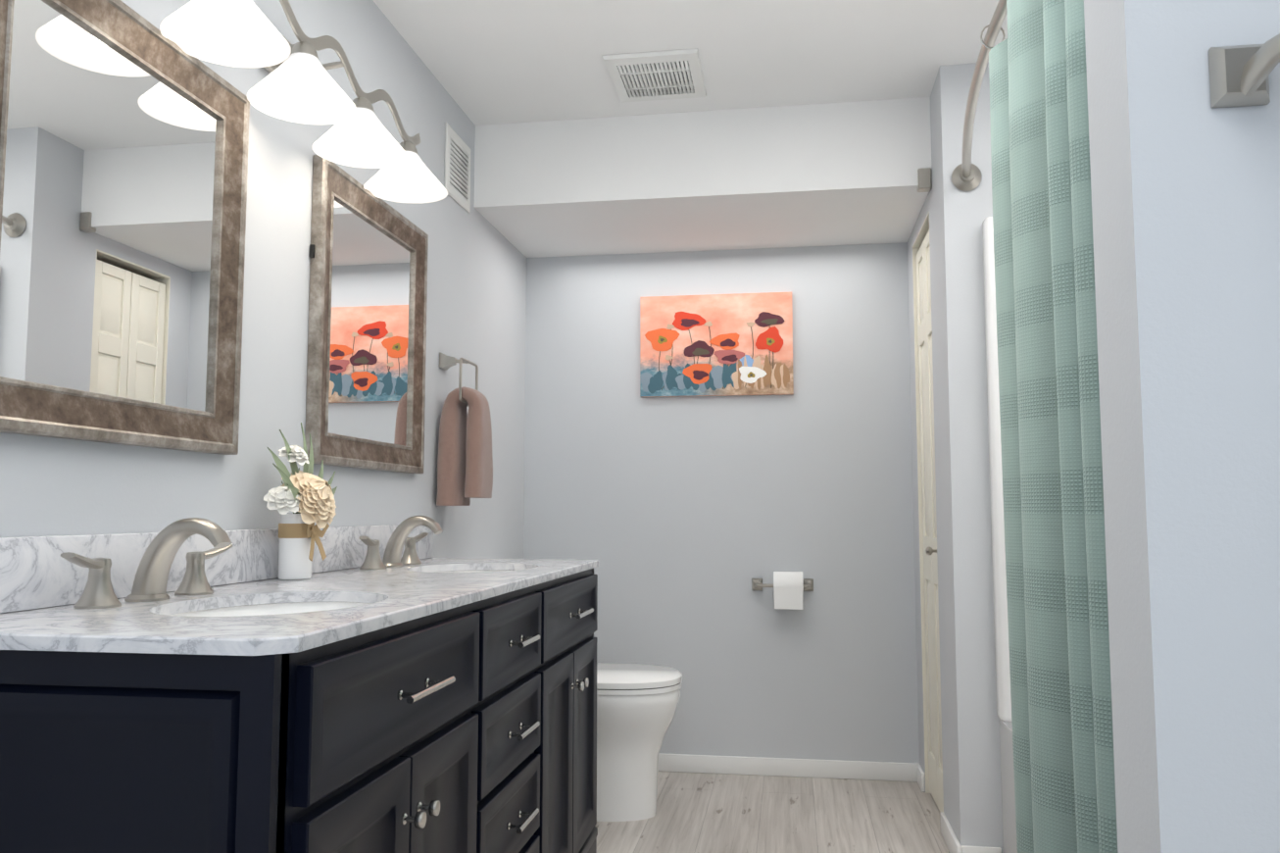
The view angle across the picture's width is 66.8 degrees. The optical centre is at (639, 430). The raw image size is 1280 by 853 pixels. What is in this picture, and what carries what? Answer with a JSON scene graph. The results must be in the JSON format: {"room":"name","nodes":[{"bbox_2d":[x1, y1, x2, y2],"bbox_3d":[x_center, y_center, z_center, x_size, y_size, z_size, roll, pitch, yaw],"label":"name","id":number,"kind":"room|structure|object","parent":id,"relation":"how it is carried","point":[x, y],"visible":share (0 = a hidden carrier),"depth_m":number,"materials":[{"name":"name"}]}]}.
{"room":"bathroom","nodes":[
{"label":"bathroom","id":0,"kind":"room"},
{"bbox_2d":[0,0,526,558],"bbox_3d":[-0.921,-0.036,1.653,0.120,2.410,5.170,-1,-5,9],"label":"wall","id":1,"kind":"structure","parent":0,"point":[476,286],"depth_m":2.25,"materials":[{"name":"grey paint"}]},
{"bbox_2d":[0,0,249,454],"bbox_3d":[-0.854,-0.341,1.614,0.029,0.725,0.671,-1,-5,9],"label":"mirror","id":2,"kind":"object","parent":1,"relation":"attached to","point":[123,145],"visible":0.98,"depth_m":1.60,"materials":[{"name":"brown metal"}]},
{"bbox_2d":[0,525,376,613],"bbox_3d":[-0.780,0.261,2.063,0.021,0.104,1.830,-1,-5,9],"label":"backsplash","id":3,"kind":"structure","parent":1,"relation":"attached to","point":[25,583],"depth_m":1.47,"materials":[{"name":"white stone"}]},
{"bbox_2d":[159,0,447,202],"bbox_3d":[-0.677,-0.759,2.122,0.234,0.212,1.022,-1,-5,9],"label":"sconce","id":4,"kind":"object","parent":1,"relation":"attached to","point":[298,84],"visible":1,"depth_m":2.03,"materials":[{"name":"white glass"}]},
{"bbox_2d":[304,154,428,473],"bbox_3d":[-0.704,-0.260,2.579,0.029,0.725,0.671,-1,-5,9],"label":"mirror","id":5,"kind":"object","parent":1,"relation":"attached to","point":[366,371],"visible":1,"depth_m":2.52,"materials":[{"name":"brown metal"}]},
{"bbox_2d":[444,122,470,213],"bbox_3d":[-0.614,-0.883,3.285,0.007,0.230,0.240,-1,-5,9],"label":"air vent","id":6,"kind":"object","parent":1,"relation":"in","point":[457,168],"visible":1,"depth_m":3.27,"materials":[{"name":"white metal"}]},
{"bbox_2d":[436,352,492,505],"bbox_3d":[-0.557,-0.004,3.091,0.157,0.486,0.167,-1,-5,9],"label":"towel ring","id":7,"kind":"object","parent":1,"relation":"attached to","point":[465,466],"visible":1,"depth_m":3.03,"materials":[{"name":"fabric"}]},
{"bbox_2d":[372,0,1007,125],"bbox_3d":[0.475,-1.292,1.693,2.900,0.100,5.470,-1,-5,9],"label":"ceiling","id":8,"kind":"structure","parent":0,"point":[492,62],"depth_m":2.90,"materials":[{"name":"white paint"}]},
{"bbox_2d":[602,49,706,102],"bbox_3d":[0.054,-1.117,3.079,0.290,0.016,0.320,-1,-5,9],"label":"vent","id":9,"kind":"object","parent":8,"relation":"attached to","point":[658,75],"visible":1,"depth_m":3.05,"materials":[{"name":"white"}]},
{"bbox_2d":[473,97,932,257],"bbox_3d":[0.241,-0.924,3.694,1.577,0.300,0.700,-1,-5,9],"label":"soffit beam","id":10,"kind":"structure","parent":8,"relation":"attached to","point":[823,174],"depth_m":3.40,"materials":[{"name":"white paint"}]},
{"bbox_2d":[523,242,919,763],"bbox_3d":[0.601,0.157,3.964,2.177,2.410,0.120,-1,-5,9],"label":"wall","id":11,"kind":"structure","parent":0,"point":[684,520],"depth_m":3.92,"materials":[{"name":"grey paint"}]},
{"bbox_2d":[640,291,793,396],"bbox_3d":[0.311,-0.350,3.977,0.623,0.417,0.023,-1,-5,9],"label":"picture","id":12,"kind":"object","parent":11,"relation":"attached to","point":[718,344],"visible":1,"depth_m":3.97,"materials":[{"name":"paint"}]},
{"bbox_2d":[751,571,813,609],"bbox_3d":[0.559,0.624,3.806,0.242,0.140,0.122,-1,-5,9],"label":"toilet paper","id":13,"kind":"object","parent":11,"relation":"attached to","point":[790,588],"visible":1,"depth_m":3.75,"materials":[{"name":"white paper"}]},
{"bbox_2d":[657,752,924,787],"bbox_3d":[0.294,1.322,3.844,1.577,0.068,0.017,-1,-5,9],"label":"baseboard","id":14,"kind":"structure","parent":11,"relation":"attached to","point":[824,768],"depth_m":3.79,"materials":[{"name":"white wood"}]},
{"bbox_2d":[594,771,949,852],"bbox_3d":[0.475,1.209,1.483,2.900,0.100,5.470,-1,-5,9],"label":"floor","id":15,"kind":"structure","parent":0,"point":[710,812],"depth_m":3.27,"materials":[{"name":"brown wood"}]},
{"bbox_2d":[0,562,598,852],"bbox_3d":[-0.492,0.763,1.975,0.555,0.871,1.800,-1,-5,9],"label":"bathroom vanity","id":16,"kind":"object","parent":15,"relation":"on","point":[194,685],"depth_m":1.20,"materials":[{"name":"black wood"}]},
{"bbox_2d":[0,558,598,660],"bbox_3d":[-0.523,0.320,2.018,0.542,0.019,1.830,-1,-5,9],"label":"countertop","id":17,"kind":"structure","parent":16,"relation":"on","point":[73,630],"depth_m":1.27,"materials":[{"name":"white stone"}]},
{"bbox_2d":[47,517,243,609],"bbox_3d":[-0.737,0.207,1.553,0.165,0.135,0.396,-1,-5,9],"label":"faucet","id":18,"kind":"object","parent":17,"relation":"on","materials":[{"name":"silver metal"}]},
{"bbox_2d":[121,590,392,617],"bbox_3d":[-0.569,0.357,1.514,0.354,0.163,0.478,-1,-5,9],"label":"sink","id":19,"kind":"object","parent":17,"relation":"in","point":[280,603],"depth_m":1.70,"materials":[{"name":"white ceramic"}]},
{"bbox_2d":[263,422,337,579],"bbox_3d":[-0.704,0.146,2.053,0.119,0.330,0.265,-1,-5,9],"label":"vase","id":20,"kind":"object","parent":17,"relation":"on","point":[305,496],"visible":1,"depth_m":2.02,"materials":[{"name":"white ceramic"}]},
{"bbox_2d":[352,515,446,570],"bbox_3d":[-0.590,0.286,2.498,0.165,0.135,0.396,-1,-5,9],"label":"faucet","id":21,"kind":"object","parent":17,"relation":"on","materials":[{"name":"silver metal"}]},
{"bbox_2d":[411,562,541,570],"bbox_3d":[-0.421,0.437,2.459,0.354,0.163,0.478,-1,-5,9],"label":"sink","id":22,"kind":"object","parent":17,"relation":"in","point":[450,566],"depth_m":2.66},
{"bbox_2d":[596,662,682,821],"bbox_3d":[-0.212,0.912,3.397,0.719,0.812,0.450,-1,-5,9],"label":"toilet","id":23,"kind":"object","parent":15,"relation":"on","point":[637,704],"visible":0.27,"depth_m":3.25,"materials":[{"name":"white ceramic"}]},
{"bbox_2d":[982,216,1017,852],"bbox_3d":[1.267,0.230,1.841,0.772,1.910,1.975,-1,-5,9],"label":"shower surround","id":24,"kind":"object","parent":15,"relation":"on","point":[1003,675],"visible":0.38,"depth_m":2.82,"materials":[{"name":"white plastic"}]},
{"bbox_2d":[907,82,954,832],"bbox_3d":[1.069,0.112,3.420,0.115,2.410,0.815,-1,-5,9],"label":"wall","id":25,"kind":"structure","parent":0,"point":[930,204],"depth_m":3.17,"materials":[{"name":"grey paint"}]},
{"bbox_2d":[912,210,930,792],"bbox_3d":[1.066,0.294,3.433,0.099,2.050,0.460,-1,-5,9],"label":"door frame","id":26,"kind":"structure","parent":25,"relation":"attached to","point":[923,230],"depth_m":3.65,"materials":[{"name":"white wood"}]},
{"bbox_2d":[917,167,932,192],"bbox_3d":[0.990,-0.808,3.517,0.043,0.070,0.620,-1,-5,9],"label":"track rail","id":27,"kind":"object","parent":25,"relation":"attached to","point":[924,180],"visible":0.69,"depth_m":3.21,"materials":[{"name":"silver metal"}]},
{"bbox_2d":[916,229,943,812],"bbox_3d":[1.021,0.306,3.439,0.074,2.003,0.440,-1,-5,9],"label":"closet door","id":28,"kind":"structure","parent":25,"relation":"in","point":[930,578],"depth_m":3.46,"materials":[{"name":"white wood"}]},
{"bbox_2d":[939,811,971,852],"bbox_3d":[0.950,1.249,2.967,0.017,0.068,0.329,-1,-5,9],"label":"baseboard","id":29,"kind":"structure","parent":25,"relation":"attached to","point":[953,844],"depth_m":2.93,"materials":[{"name":"white"}]},
{"bbox_2d":[935,62,1003,852],"bbox_3d":[1.436,0.068,2.894,1.003,2.410,0.115,-1,-5,9],"label":"wall","id":30,"kind":"structure","parent":0,"point":[962,215],"depth_m":2.91,"materials":[{"name":"grey paint"}]},
{"bbox_2d":[951,0,1006,191],"bbox_3d":[0.810,-0.855,2.003,0.162,0.088,1.981,-1,-5,9],"label":"curtain rod","id":31,"kind":"object","parent":30,"relation":"attached to","point":[966,174],"visible":0.96,"depth_m":2.44,"materials":[{"name":"silver metal"}]},
{"bbox_2d":[980,0,1117,852],"bbox_3d":[0.722,0.098,1.487,0.102,2.024,1.019,0,-5,5],"label":"curtain","id":32,"kind":"object","parent":31,"relation":"hanging from","point":[1058,621],"visible":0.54,"depth_m":1.69,"materials":[{"name":"green fabric"}]},
{"bbox_2d":[1083,0,1279,852],"bbox_3d":[0.973,-0.104,0.849,1.048,2.410,0.117,-1,-5,9],"label":"wall","id":33,"kind":"structure","parent":0,"point":[1185,181],"depth_m":0.86,"materials":[{"name":"grey paint"}]},
{"bbox_2d":[1208,33,1279,107],"bbox_3d":[0.822,-0.307,0.765,0.642,0.093,0.124,-1,-5,9],"label":"towel bar","id":34,"kind":"object","parent":33,"relation":"attached to","point":[1239,75],"visible":0.98,"depth_m":0.86,"materials":[{"name":"silver metal"}]}
]}

